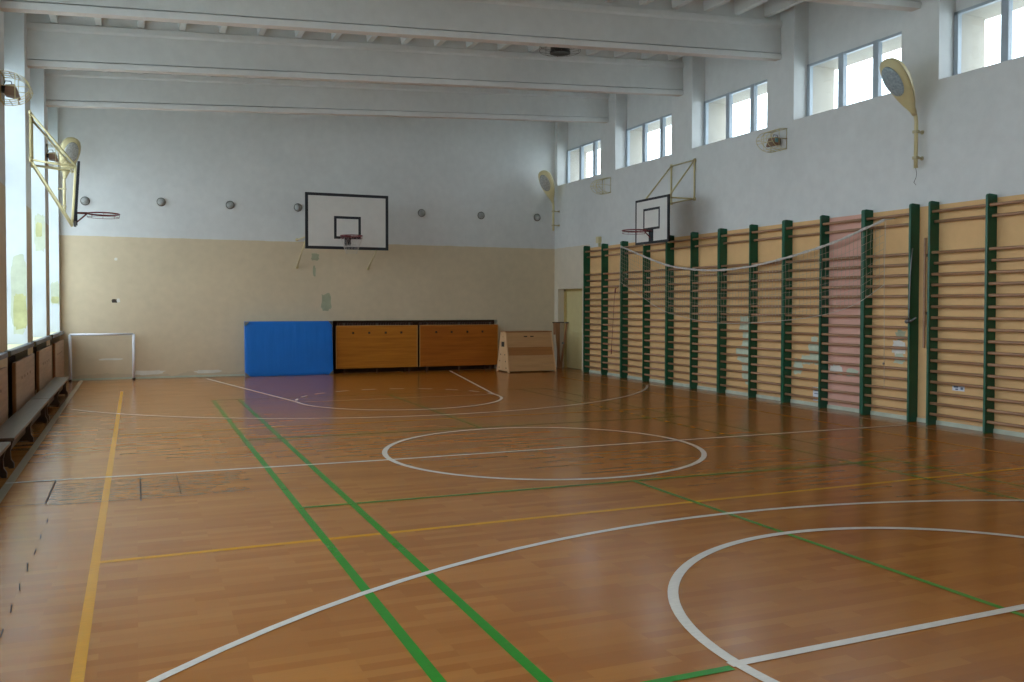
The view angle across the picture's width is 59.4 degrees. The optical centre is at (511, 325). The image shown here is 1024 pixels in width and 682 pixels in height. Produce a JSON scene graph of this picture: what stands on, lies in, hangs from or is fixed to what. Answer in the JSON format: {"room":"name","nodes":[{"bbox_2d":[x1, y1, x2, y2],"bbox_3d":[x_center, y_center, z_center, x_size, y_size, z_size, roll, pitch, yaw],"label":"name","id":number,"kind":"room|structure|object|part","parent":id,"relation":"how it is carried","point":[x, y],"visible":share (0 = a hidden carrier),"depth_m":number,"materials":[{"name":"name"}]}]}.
{"room":"sports hall","nodes":[
{"label":"sports hall","id":0,"kind":"room"},
{"bbox_2d":[0,10,59,392],"bbox_3d":[-5.032,-2.151,7.545,0.472,7.200,24.500,0,1,-23],"label":"window","id":1,"kind":"structure","parent":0,"point":[29,215],"depth_m":13.18,"materials":[{"name":"glass"}]},
{"bbox_2d":[0,352,7,359],"bbox_3d":[-5.480,0.381,9.373,0.074,0.072,2.655,0,1,-23],"label":"trim","id":2,"kind":"structure","parent":1,"relation":"attached to","point":[3,355],"depth_m":10.32,"materials":[{"name":"grey metal"}]},
{"bbox_2d":[1,80,20,99],"bbox_3d":[-6.064,-2.859,10.859,0.200,0.210,0.180,0,1,-23],"label":"lamp","id":3,"kind":"object","parent":1,"relation":"attached to","point":[9,91],"visible":0.91,"depth_m":10.79,"materials":[{"name":"brown paint"}]},
{"bbox_2d":[0,70,32,105],"bbox_3d":[-6.007,-2.866,10.884,0.326,0.356,0.352,0,1,-23],"label":"wire cage","id":4,"kind":"object","parent":1,"relation":"attached to","point":[26,81],"visible":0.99,"depth_m":10.85,"materials":[{"name":"beige metal"}]},
{"bbox_3d":[-6.149,-2.865,10.824,0.017,0.356,0.352,0,1,-23],"label":"wall frame","id":5,"kind":"part","parent":4,"relation":"part of","materials":[{"name":"beige metal"}]},
{"bbox_2d":[4,342,33,356],"bbox_3d":[-6.622,0.316,12.092,0.074,0.072,2.655,0,1,-23],"label":"trim","id":6,"kind":"structure","parent":1,"relation":"attached to","point":[23,347],"depth_m":11.75,"materials":[{"name":"grey metal"}]},
{"bbox_2d":[31,336,51,345],"bbox_3d":[-7.793,0.250,14.881,0.074,0.072,2.705,0,1,-23],"label":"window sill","id":7,"kind":"structure","parent":1,"relation":"attached to","point":[46,338],"depth_m":14.55,"materials":[{"name":"grey metal"}]},
{"bbox_2d":[46,150,58,161],"bbox_3d":[-8.359,-3.095,16.323,0.200,0.210,0.180,0,1,-23],"label":"lamp","id":8,"kind":"object","parent":1,"relation":"attached to","point":[51,157],"visible":0.85,"depth_m":16.25,"materials":[{"name":"brown paint"}]},
{"bbox_2d":[45,143,66,165],"bbox_3d":[-8.302,-3.101,16.348,0.326,0.356,0.352,0,1,-23],"label":"wire cage","id":9,"kind":"object","parent":1,"relation":"attached to","point":[45,143],"visible":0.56,"depth_m":16.32,"materials":[{"name":"beige metal"}]},
{"bbox_2d":[49,331,63,338],"bbox_3d":[-8.969,0.183,17.683,0.074,0.072,2.725,0,1,-23],"label":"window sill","id":10,"kind":"structure","parent":1,"relation":"attached to","point":[59,333],"depth_m":17.35,"materials":[{"name":"grey metal"}]},
{"bbox_2d":[58,137,80,210],"bbox_3d":[-9.158,-3.107,18.557,0.452,1.529,0.475,0,1,-23],"label":"floodlight","id":11,"kind":"object","parent":1,"relation":"attached to","point":[71,146],"visible":0.84,"depth_m":18.47,"materials":[{"name":"beige metal"}]},
{"bbox_2d":[28,110,119,226],"bbox_3d":[-6.685,-2.358,13.750,1.236,1.658,1.200,-1,1,-26],"label":"basketball hoop","id":12,"kind":"object","parent":1,"relation":"attached to","point":[73,220],"visible":1,"depth_m":13.48,"materials":[{"name":"black paint"}]},
{"bbox_2d":[58,107,554,378],"bbox_3d":[-4.342,-2.472,21.386,12.420,7.200,0.502,0,1,-23],"label":"wall","id":13,"kind":"structure","parent":0,"point":[184,276],"depth_m":20.64,"materials":[{"name":"paint"}]},
{"bbox_2d":[80,197,89,204],"bbox_3d":[-9.078,-2.650,19.076,0.190,0.190,0.088,0,1,-23],"label":"air vent","id":14,"kind":"object","parent":13,"relation":"in","point":[84,200],"visible":1,"depth_m":19.07,"materials":[{"name":"silver metal"}]},
{"bbox_2d":[68,374,244,380],"bbox_3d":[-6.881,1.135,20.130,5.710,0.040,0.013,0,1,-23],"label":"baseboard","id":15,"kind":"structure","parent":13,"relation":"attached to","point":[228,374],"depth_m":19.76,"materials":[{"name":"wood"}]},
{"bbox_2d":[157,198,165,205],"bbox_3d":[-7.686,-2.709,19.659,0.190,0.190,0.088,0,1,-23],"label":"air vent","id":16,"kind":"object","parent":13,"relation":"in","point":[160,201],"visible":1,"depth_m":19.64,"materials":[{"name":"white plastic"}]},
{"bbox_2d":[226,201,233,208],"bbox_3d":[-6.349,-2.719,20.220,0.190,0.190,0.088,0,1,-23],"label":"air vent","id":17,"kind":"object","parent":13,"relation":"in","point":[229,204],"visible":1,"depth_m":20.21,"materials":[{"name":"white plastic"}]},
{"bbox_2d":[294,203,301,211],"bbox_3d":[-4.957,-2.739,20.804,0.190,0.190,0.088,0,1,-23],"label":"air vent","id":18,"kind":"object","parent":13,"relation":"in","point":[297,207],"visible":1,"depth_m":20.79,"materials":[{"name":"grey metal"}]},
{"bbox_2d":[295,192,387,269],"bbox_3d":[-3.788,-2.077,20.010,1.840,1.565,2.482,0,1,-23],"label":"basketball hoop","id":19,"kind":"object","parent":13,"relation":"attached to","point":[349,222],"visible":1,"depth_m":19.40,"materials":[{"name":"black paint"}]},
{"bbox_2d":[418,209,424,216],"bbox_3d":[-2.202,-2.756,21.960,0.190,0.190,0.088,0,1,-23],"label":"air vent","id":20,"kind":"object","parent":13,"relation":"in","point":[421,212],"visible":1,"depth_m":21.94,"materials":[{"name":"grey metal"}]},
{"bbox_2d":[477,212,484,218],"bbox_3d":[-0.764,-2.769,22.563,0.190,0.190,0.088,0,1,-23],"label":"air vent","id":21,"kind":"object","parent":13,"relation":"in","point":[481,215],"visible":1,"depth_m":22.55,"materials":[{"name":"grey metal"}]},
{"bbox_2d":[534,214,540,220],"bbox_3d":[0.664,-2.791,23.162,0.190,0.190,0.088,0,1,-23],"label":"air vent","id":22,"kind":"object","parent":13,"relation":"in","point":[537,217],"visible":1,"depth_m":23.14,"materials":[{"name":"grey plastic"}]},
{"bbox_2d":[49,0,803,93],"bbox_3d":[0.596,-5.038,10.110,12.920,1.105,25.000,0,1,-23],"label":"ceiling","id":23,"kind":"structure","parent":0,"point":[771,7],"depth_m":14.69,"materials":[{"name":"white paint"}]},
{"bbox_2d":[539,47,580,56],"bbox_3d":[0.837,-5.009,15.636,0.726,0.580,0.726,0,1,-23],"label":"ceiling lamp","id":24,"kind":"object","parent":23,"relation":"hanging from","point":[555,51],"visible":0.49,"depth_m":15.59,"materials":[{"name":"black metal"}]},
{"bbox_2d":[0,367,1023,681],"bbox_3d":[0.413,1.455,10.134,12.420,0.124,24.700,0,1,-23],"label":"floor","id":25,"kind":"structure","parent":0,"point":[478,524],"depth_m":6.28,"materials":[{"name":"brown wood"}]},
{"bbox_2d":[0,367,7,425],"bbox_3d":[-5.536,0.955,9.555,0.054,0.895,2.182,0,1,-23],"label":"radiator cover","id":26,"kind":"object","parent":25,"relation":"on","point":[4,370],"visible":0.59,"depth_m":10.23,"materials":[{"name":"brown wood"}]},
{"bbox_2d":[0,442,10,477],"bbox_3d":[-4.127,1.311,6.690,0.245,0.320,3.970,0,1,-23],"label":"bench","id":27,"kind":"object","parent":25,"relation":"on","point":[3,445],"visible":1,"depth_m":8.39,"materials":[{"name":"wood"}]},
{"bbox_3d":[-4.839,1.287,8.392,0.200,0.288,0.050,0,1,-23],"label":"leg","id":28,"kind":"part","parent":27,"relation":"part of","materials":[{"name":"brown wood"}]},
{"bbox_3d":[-4.127,1.167,6.686,0.245,0.032,3.970,0,1,-23],"label":"seat","id":29,"kind":"part","parent":27,"relation":"part of","materials":[{"name":"wood"}]},
{"bbox_2d":[8,355,15,416],"bbox_3d":[-6.888,0.901,12.117,0.100,0.880,2.170,0,1,-23],"label":"radiator","id":30,"kind":"object","parent":25,"relation":"on","point":[12,358],"visible":0.23,"depth_m":12.57,"materials":[{"name":"paint"}]},
{"bbox_2d":[12,354,34,413],"bbox_3d":[-6.700,0.889,12.329,0.054,0.895,2.262,0,1,-23],"label":"radiator cover","id":31,"kind":"object","parent":25,"relation":"on","point":[23,369],"visible":0.71,"depth_m":11.93,"materials":[{"name":"brown wood"}]},
{"bbox_2d":[0,399,49,468],"bbox_3d":[-5.764,1.218,10.589,0.245,0.320,3.970,0,1,-23],"label":"bench","id":32,"kind":"object","parent":25,"relation":"on","point":[17,428],"visible":0.89,"depth_m":10.28,"materials":[{"name":"wood"}]},
{"bbox_3d":[-5.048,1.275,8.890,0.200,0.288,0.050,0,1,-23],"label":"leg","id":33,"kind":"part","parent":32,"relation":"part of","materials":[{"name":"brown wood"}]},
{"bbox_3d":[-5.764,1.223,10.589,0.045,0.090,3.770,0,1,-23],"label":"rail","id":34,"kind":"part","parent":32,"relation":"part of","materials":[{"name":"wood"}]},
{"bbox_3d":[-5.764,1.074,10.586,0.245,0.032,3.970,0,1,-23],"label":"seat","id":35,"kind":"part","parent":32,"relation":"part of","materials":[{"name":"wood"}]},
{"bbox_3d":[-5.762,1.234,10.590,0.200,0.288,0.050,0,1,-23],"label":"leg","id":36,"kind":"part","parent":32,"relation":"part of","materials":[{"name":"brown wood"}]},
{"bbox_3d":[-6.476,1.194,12.291,0.200,0.288,0.050,0,1,-23],"label":"leg","id":37,"kind":"part","parent":32,"relation":"part of","materials":[{"name":"brown wood"}]},
{"bbox_2d":[33,346,36,393],"bbox_3d":[-8.058,0.835,14.905,0.100,0.880,2.220,0,1,-23],"label":"radiator","id":38,"kind":"object","parent":25,"relation":"on","point":[34,347],"visible":0.06,"depth_m":15.69,"materials":[{"name":"metal"}]},
{"bbox_2d":[36,345,51,392],"bbox_3d":[-7.854,0.824,15.076,0.054,0.895,2.302,0,1,-23],"label":"radiator cover","id":39,"kind":"object","parent":25,"relation":"on","point":[44,355],"visible":0.73,"depth_m":14.65,"materials":[{"name":"brown wood"}]},
{"bbox_2d":[31,377,69,419],"bbox_3d":[-7.322,1.130,14.299,0.245,0.320,4.020,0,1,-23],"label":"bench","id":40,"kind":"object","parent":25,"relation":"on","point":[56,386],"visible":0.7,"depth_m":14.27,"materials":[{"name":"wood"}]},
{"bbox_3d":[-6.596,1.187,12.577,0.200,0.288,0.050,0,1,-23],"label":"leg","id":41,"kind":"part","parent":40,"relation":"part of","materials":[{"name":"brown wood"}]},
{"bbox_3d":[-7.321,0.986,14.296,0.245,0.032,4.020,0,1,-23],"label":"seat","id":42,"kind":"part","parent":40,"relation":"part of","materials":[{"name":"wood"}]},
{"bbox_3d":[-7.319,1.146,14.301,0.200,0.288,0.050,0,1,-23],"label":"leg","id":43,"kind":"part","parent":40,"relation":"part of","materials":[{"name":"brown wood"}]},
{"bbox_3d":[-7.322,1.135,14.300,0.045,0.090,3.820,0,1,-23],"label":"rail","id":44,"kind":"part","parent":40,"relation":"part of","materials":[{"name":"wood"}]},
{"bbox_3d":[-8.043,1.105,16.025,0.200,0.288,0.050,0,1,-23],"label":"leg","id":45,"kind":"part","parent":40,"relation":"part of","materials":[{"name":"brown wood"}]},
{"bbox_2d":[53,339,63,377],"bbox_3d":[-9.009,0.758,17.828,0.054,0.895,2.192,0,1,-23],"label":"radiator cover","id":46,"kind":"object","parent":25,"relation":"on","point":[58,347],"visible":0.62,"depth_m":17.51,"materials":[{"name":"brown wood"}]},
{"bbox_2d":[68,333,135,381],"bbox_3d":[-8.762,0.669,19.190,1.302,1.010,0.191,0,1,-23],"label":"goal","id":47,"kind":"object","parent":25,"relation":"on","point":[76,334],"visible":1,"depth_m":19.06,"materials":[{"name":"white metal"}]},
{"bbox_3d":[-9.308,0.688,18.890,0.050,0.985,0.048,0,1,-23],"label":"goal post","id":48,"kind":"part","parent":47,"relation":"part of","materials":[{"name":"white metal"}]},
{"bbox_3d":[-8.165,0.678,19.369,0.050,0.985,0.048,0,1,-23],"label":"goal post","id":49,"kind":"part","parent":47,"relation":"part of","materials":[{"name":"white metal"}]},
{"bbox_2d":[244,321,333,376],"bbox_3d":[-5.107,0.524,20.582,1.978,1.238,0.284,0,1,-23],"label":"mat","id":50,"kind":"object","parent":25,"relation":"on","point":[271,348],"visible":1,"depth_m":20.52,"materials":[{"name":"blue plastic"}]},
{"bbox_2d":[337,322,412,372],"bbox_3d":[-3.313,0.527,21.761,1.880,1.190,0.100,0,1,-23],"label":"radiator","id":51,"kind":"object","parent":25,"relation":"on","point":[391,323],"visible":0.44,"depth_m":21.74,"materials":[{"name":"paint"}]},
{"bbox_2d":[336,323,417,373],"bbox_3d":[-3.264,0.531,21.579,1.992,1.190,0.252,0,1,-23],"label":"radiator cover","id":52,"kind":"object","parent":25,"relation":"on","point":[377,348],"visible":1,"depth_m":21.46,"materials":[{"name":"orange wood"}]},
{"bbox_2d":[418,322,491,369],"bbox_3d":[-1.409,0.510,22.559,1.950,1.190,0.100,0,1,-23],"label":"radiator","id":53,"kind":"object","parent":25,"relation":"on","point":[419,323],"visible":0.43,"depth_m":22.45,"materials":[{"name":"paint"}]},
{"bbox_2d":[419,322,497,370],"bbox_3d":[-1.349,0.515,22.383,2.057,1.190,0.252,0,1,-23],"label":"radiator cover","id":54,"kind":"object","parent":25,"relation":"on","point":[438,346],"visible":1,"depth_m":22.25,"materials":[{"name":"brown wood"}]},
{"bbox_2d":[497,331,555,372],"bbox_3d":[0.352,0.628,22.021,1.268,0.985,0.790,0,1,-23],"label":"box","id":55,"kind":"object","parent":25,"relation":"on","point":[518,350],"visible":1,"depth_m":21.79,"materials":[{"name":"brown wood"}]},
{"bbox_3d":[-0.208,0.643,21.787,0.045,0.965,0.790,0,1,-23],"label":"panel","id":56,"kind":"part","parent":55,"relation":"part of","materials":[{"name":"beige wood"}]},
{"bbox_3d":[0.910,0.633,22.256,0.050,0.965,0.790,0,1,-23],"label":"panel","id":57,"kind":"part","parent":55,"relation":"part of","materials":[{"name":"beige wood"}]},
{"bbox_2d":[552,322,568,367],"bbox_3d":[1.248,0.504,23.089,0.400,1.185,0.200,0,1,-23],"label":"stand","id":58,"kind":"object","parent":25,"relation":"on","point":[556,325],"visible":1,"depth_m":23.05,"materials":[{"name":"brown wood"}]},
{"bbox_3d":[1.149,0.086,23.097,0.190,0.300,0.030,0,1,-23],"label":"panel","id":59,"kind":"part","parent":58,"relation":"part of","materials":[{"name":"brown wood"}]},
{"bbox_3d":[1.172,0.512,23.052,0.145,1.170,0.130,0,1,-23],"label":"leg","id":60,"kind":"part","parent":58,"relation":"part of","materials":[{"name":"brown wood"}]},
{"bbox_3d":[1.195,0.510,23.137,0.090,1.170,0.070,0,1,-23],"label":"leg","id":61,"kind":"part","parent":58,"relation":"part of","materials":[{"name":"brown wood"}]},
{"bbox_3d":[1.329,0.517,23.064,0.244,1.160,0.039,-1,2,-35],"label":"leg","id":62,"kind":"part","parent":58,"relation":"part of","materials":[{"name":"brown wood"}]},
{"bbox_2d":[554,0,1023,432],"bbox_3d":[6.235,-2.248,12.381,0.926,7.200,24.700,0,1,-23],"label":"wall","id":63,"kind":"structure","parent":0,"point":[840,163],"depth_m":14.38,"materials":[{"name":"paint"}]},
{"bbox_2d":[45,69,608,122],"bbox_3d":[-3.135,-4.811,18.530,11.568,1.557,0.200,0,1,-23],"label":"ceiling beam","id":64,"kind":"structure","parent":63,"relation":"attached to","point":[73,88],"depth_m":18.06,"materials":[{"name":"white paint"}]},
{"bbox_2d":[26,13,683,96],"bbox_3d":[-1.955,-4.714,15.719,11.568,1.557,0.200,0,1,-23],"label":"ceiling beam","id":65,"kind":"structure","parent":63,"relation":"attached to","point":[74,42],"depth_m":15.16,"materials":[{"name":"white paint"}]},
{"bbox_2d":[0,0,781,60],"bbox_3d":[-0.813,-4.620,13.000,11.568,1.557,0.200,0,1,-23],"label":"ceiling beam","id":66,"kind":"structure","parent":63,"relation":"attached to","point":[655,27],"depth_m":13.18,"materials":[{"name":"white paint"}]},
{"bbox_2d":[538,170,559,230],"bbox_3d":[0.989,-3.179,22.848,0.644,1.500,0.419,0,1,-23],"label":"floodlight","id":67,"kind":"object","parent":63,"relation":"attached to","point":[546,181],"visible":1,"depth_m":22.76,"materials":[{"name":"beige metal"}]},
{"bbox_2d":[564,289,581,368],"bbox_3d":[1.659,0.091,22.720,0.157,2.029,1.360,0,1,-23],"label":"door","id":68,"kind":"structure","parent":63,"relation":"in","point":[572,297],"depth_m":22.88,"materials":[{"name":"wood"}]},
{"bbox_2d":[567,138,600,182],"bbox_3d":[1.901,-4.055,22.267,0.080,0.940,2.340,0,1,-23],"label":"window","id":69,"kind":"structure","parent":63,"relation":"in","point":[595,142],"depth_m":22.56,"materials":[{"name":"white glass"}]},
{"bbox_2d":[596,237,601,246],"bbox_3d":[2.037,-1.967,21.094,0.090,0.240,0.140,0,1,-23],"label":"box","id":70,"kind":"object","parent":63,"relation":"attached to","point":[598,239],"visible":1,"depth_m":21.05,"materials":[{"name":"beige plastic"}]},
{"bbox_2d":[590,177,610,194],"bbox_3d":[2.047,-3.229,20.743,0.326,0.352,0.412,0,1,-23],"label":"wire cage","id":71,"kind":"object","parent":63,"relation":"attached to","point":[596,181],"visible":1,"depth_m":20.71,"materials":[{"name":"beige metal"}]},
{"bbox_2d":[583,242,620,377],"bbox_3d":[2.138,-0.371,20.777,0.166,3.045,1.812,0,1,-23],"label":"wall bars","id":72,"kind":"object","parent":63,"relation":"attached to","point":[604,249],"visible":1,"depth_m":20.78,"materials":[{"name":"brown wood"}]},
{"bbox_3d":[1.794,-0.391,21.598,0.166,3.045,0.032,0,1,-23],"label":"post","id":73,"kind":"part","parent":72,"relation":"part of","materials":[{"name":"green wood"}]},
{"bbox_3d":[2.142,-0.371,20.768,0.166,3.045,0.032,0,1,-23],"label":"post","id":74,"kind":"part","parent":72,"relation":"part of","materials":[{"name":"green wood"}]},
{"bbox_2d":[611,286,618,353],"bbox_3d":[2.303,-0.117,20.101,0.114,1.529,0.189,0,1,-23],"label":"hanging cord","id":75,"kind":"object","parent":72,"relation":"hanging from","point":[618,286],"visible":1,"depth_m":20.08,"materials":[{"name":"red fabric"}]},
{"bbox_3d":[2.482,-0.352,19.957,0.166,3.045,0.032,0,1,-23],"label":"post","id":76,"kind":"part","parent":72,"relation":"part of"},
{"bbox_2d":[620,241,665,384],"bbox_3d":[2.845,-0.331,19.093,0.166,3.045,1.838,0,1,-23],"label":"wall bars","id":77,"kind":"object","parent":63,"relation":"attached to","point":[646,251],"visible":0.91,"depth_m":19.09,"materials":[{"name":"brown wood"}]},
{"bbox_3d":[2.496,-0.351,19.926,0.166,3.045,0.032,0,1,-23],"label":"post","id":78,"kind":"part","parent":77,"relation":"part of","materials":[{"name":"green wood"}]},
{"bbox_3d":[2.854,-0.331,19.072,0.166,3.045,0.032,0,1,-23],"label":"post","id":79,"kind":"part","parent":77,"relation":"part of","materials":[{"name":"green wood"}]},
{"bbox_3d":[3.194,-0.311,18.261,0.166,3.045,0.032,0,1,-23],"label":"post","id":80,"kind":"part","parent":77,"relation":"part of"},
{"bbox_2d":[626,113,671,166],"bbox_3d":[3.078,-3.988,19.465,0.080,0.940,2.320,0,1,-23],"label":"window","id":81,"kind":"structure","parent":63,"relation":"in","point":[662,119],"depth_m":19.75,"materials":[{"name":"white plastic"}]},
{"bbox_2d":[622,158,695,245],"bbox_3d":[2.879,-2.414,17.500,1.089,1.695,1.726,1,2,41],"label":"basketball hoop","id":82,"kind":"object","parent":63,"relation":"attached to","point":[652,215],"visible":1,"depth_m":17.29,"materials":[{"name":"black paint"}]},
{"bbox_2d":[666,228,719,392],"bbox_3d":[3.543,-0.291,17.429,0.166,3.045,1.768,0,1,-23],"label":"wall bars","id":83,"kind":"object","parent":63,"relation":"attached to","point":[694,239],"visible":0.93,"depth_m":17.45,"materials":[{"name":"brown wood"}]},
{"bbox_3d":[3.208,-0.310,18.229,0.166,3.045,0.032,0,1,-23],"label":"post","id":84,"kind":"part","parent":83,"relation":"part of","materials":[{"name":"green wood"}]},
{"bbox_3d":[3.539,-0.292,17.440,0.166,3.045,0.032,0,1,-23],"label":"post","id":85,"kind":"part","parent":83,"relation":"part of","materials":[{"name":"green wood"}]},
{"bbox_3d":[3.879,-0.272,16.629,0.166,3.045,0.032,0,1,-23],"label":"post","id":86,"kind":"part","parent":83,"relation":"part of","materials":[{"name":"green wood"}]},
{"bbox_2d":[704,79,766,144],"bbox_3d":[4.248,-3.921,16.677,0.080,0.940,2.270,0,1,-23],"label":"window","id":87,"kind":"structure","parent":63,"relation":"in","point":[753,88],"depth_m":16.94,"materials":[{"name":"white plastic"}]},
{"bbox_2d":[718,220,783,402],"bbox_3d":[4.232,-0.252,15.788,0.166,3.045,1.788,0,1,-23],"label":"wall bars","id":88,"kind":"object","parent":63,"relation":"attached to","point":[753,232],"visible":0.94,"depth_m":15.79,"materials":[{"name":"brown wood"}]},
{"bbox_3d":[3.893,-0.272,16.598,0.166,3.045,0.032,0,1,-23],"label":"post","id":89,"kind":"part","parent":88,"relation":"part of","materials":[{"name":"green wood"}]},
{"bbox_3d":[4.237,-0.252,15.776,0.166,3.045,0.032,0,1,-23],"label":"post","id":90,"kind":"part","parent":88,"relation":"part of","materials":[{"name":"green wood"}]},
{"bbox_2d":[619,218,894,364],"bbox_3d":[3.866,-0.434,16.312,0.090,2.502,7.786,0,1,-23],"label":"net","id":91,"kind":"object","parent":88,"relation":"hanging from","point":[882,220],"visible":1,"depth_m":15.27,"materials":[{"name":"fabric"}]},
{"bbox_3d":[3.860,-0.455,16.341,0.021,0.838,7.563,0,1,-23],"label":"cord","id":92,"kind":"part","parent":91,"relation":"part of","materials":[{"name":"white fabric"}]},
{"bbox_3d":[5.367,-0.312,12.797,0.156,2.426,0.037,1,2,44],"label":"cord","id":93,"kind":"part","parent":91,"relation":"part of","materials":[{"name":"fabric"}]},
{"bbox_3d":[4.572,-0.233,14.979,0.166,3.045,0.032,0,1,-23],"label":"post","id":94,"kind":"part","parent":88,"relation":"part of","materials":[{"name":"green wood"}]},
{"bbox_2d":[756,128,786,152],"bbox_3d":[4.384,-3.137,15.174,0.326,0.352,0.412,0,1,-23],"label":"wire cage","id":95,"kind":"object","parent":63,"relation":"attached to","point":[768,132],"visible":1,"depth_m":15.13,"materials":[{"name":"beige metal"}]},
{"bbox_3d":[4.526,-3.138,15.233,0.017,0.352,0.412,0,1,-23],"label":"wall frame","id":96,"kind":"part","parent":95,"relation":"part of","materials":[{"name":"beige metal"}]},
{"bbox_2d":[766,135,780,146],"bbox_3d":[4.444,-3.131,15.191,0.200,0.210,0.195,0,1,-23],"label":"lamp","id":97,"kind":"object","parent":63,"relation":"attached to","point":[777,141],"visible":0.94,"depth_m":15.13,"materials":[{"name":"brown paint"}]},
{"bbox_2d":[589,370,1023,437],"bbox_3d":[6.163,1.346,11.422,0.019,0.058,22.230,0,1,-23],"label":"baseboard","id":98,"kind":"structure","parent":63,"relation":"attached to","point":[944,423],"depth_m":13.82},
{"bbox_2d":[813,387,817,400],"bbox_3d":[4.903,1.103,14.435,0.004,0.220,0.170,0,1,-23],"label":"paper note","id":99,"kind":"object","parent":63,"relation":"attached to","point":[815,392],"visible":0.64,"depth_m":14.46,"materials":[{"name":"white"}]},
{"bbox_2d":[782,210,862,414],"bbox_3d":[4.921,-0.213,14.148,0.166,3.045,1.768,0,1,-23],"label":"wall bars","id":100,"kind":"object","parent":63,"relation":"attached to","point":[788,227],"visible":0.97,"depth_m":14.16,"materials":[{"name":"brown wood"}]},
{"bbox_3d":[4.585,-0.232,14.948,0.166,3.045,0.032,0,1,-23],"label":"post","id":101,"kind":"part","parent":100,"relation":"part of","materials":[{"name":"green wood"}]},
{"bbox_3d":[4.918,-0.213,14.154,0.166,3.045,0.032,0,1,-23],"label":"post","id":102,"kind":"part","parent":100,"relation":"part of","materials":[{"name":"green wood"}]},
{"bbox_3d":[5.257,-0.194,13.347,0.166,3.045,0.032,0,1,-23],"label":"post","id":103,"kind":"part","parent":100,"relation":"part of","materials":[{"name":"green wood"}]},
{"bbox_2d":[807,31,901,115],"bbox_3d":[5.390,-3.857,13.957,0.080,0.940,2.270,0,1,-23],"label":"window","id":104,"kind":"structure","parent":63,"relation":"in","point":[877,44],"depth_m":14.22,"materials":[{"name":"white plastic"}]},
{"bbox_2d":[796,0,921,11],"bbox_3d":[0.317,-4.526,10.309,11.568,1.557,0.200,0,1,-23],"label":"ceiling beam","id":105,"kind":"structure","parent":63,"relation":"attached to","point":[900,5],"depth_m":12.25,"materials":[{"name":"white paint"}]},
{"bbox_2d":[861,203,919,421],"bbox_3d":[5.436,-0.184,12.921,0.166,3.045,0.888,0,1,-23],"label":"wall bars","id":106,"kind":"object","parent":63,"relation":"attached to","point":[914,209],"visible":0.96,"depth_m":12.82,"materials":[{"name":"brown wood"}]},
{"bbox_3d":[5.270,-0.193,13.316,0.166,3.045,0.032,0,1,-23],"label":"post","id":107,"kind":"part","parent":106,"relation":"part of","materials":[{"name":"green wood"}]},
{"bbox_2d":[905,248,916,323],"bbox_3d":[5.524,-0.545,12.397,0.087,1.050,0.176,0,1,-23],"label":"tube","id":108,"kind":"object","parent":106,"relation":"attached to","point":[908,320],"visible":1,"depth_m":12.44,"materials":[{"name":"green metal"}]},
{"bbox_3d":[5.601,-0.175,12.527,0.166,3.045,0.032,0,1,-23],"label":"post","id":109,"kind":"part","parent":106,"relation":"part of","materials":[{"name":"green wood"}]},
{"bbox_2d":[879,58,923,184],"bbox_3d":[5.378,-2.792,12.323,0.701,1.694,0.422,0,1,-23],"label":"floodlight","id":110,"kind":"object","parent":63,"relation":"attached to","point":[896,77],"visible":1,"depth_m":12.21,"materials":[{"name":"beige metal"}]},
{"bbox_2d":[922,238,927,347],"bbox_3d":[5.714,-0.449,12.401,0.060,1.520,0.030,0,1,-23],"label":"wooden stick","id":111,"kind":"object","parent":63,"relation":"attached to","point":[925,239],"visible":0.98,"depth_m":12.39,"materials":[{"name":"brown wood"}]},
{"bbox_2d":[952,386,964,391],"bbox_3d":[5.944,0.837,11.947,0.004,0.070,0.190,0,1,-23],"label":"paper note","id":112,"kind":"object","parent":63,"relation":"attached to","point":[955,388],"visible":0.88,"depth_m":11.94,"materials":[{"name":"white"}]},
{"bbox_2d":[926,193,1023,433],"bbox_3d":[6.074,-0.148,11.402,0.166,3.045,1.812,0,1,-23],"label":"wall bars","id":113,"kind":"object","parent":63,"relation":"attached to","point":[991,215],"visible":1,"depth_m":11.51,"materials":[{"name":"brown wood"}]},
{"bbox_3d":[5.729,-0.167,12.223,0.166,3.045,0.032,0,1,-23],"label":"post","id":114,"kind":"part","parent":113,"relation":"part of","materials":[{"name":"green wood"}]},
{"bbox_3d":[6.074,-0.148,11.402,0.166,3.045,0.032,0,1,-23],"label":"post","id":115,"kind":"part","parent":113,"relation":"part of","materials":[{"name":"green wood"}]},
{"bbox_2d":[953,0,1012,74],"bbox_3d":[6.526,-3.792,11.252,0.080,0.940,2.300,0,1,-23],"label":"window","id":116,"kind":"structure","parent":63,"relation":"in","point":[1006,5],"depth_m":11.61,"materials":[{"name":"white plastic"}]}
]}

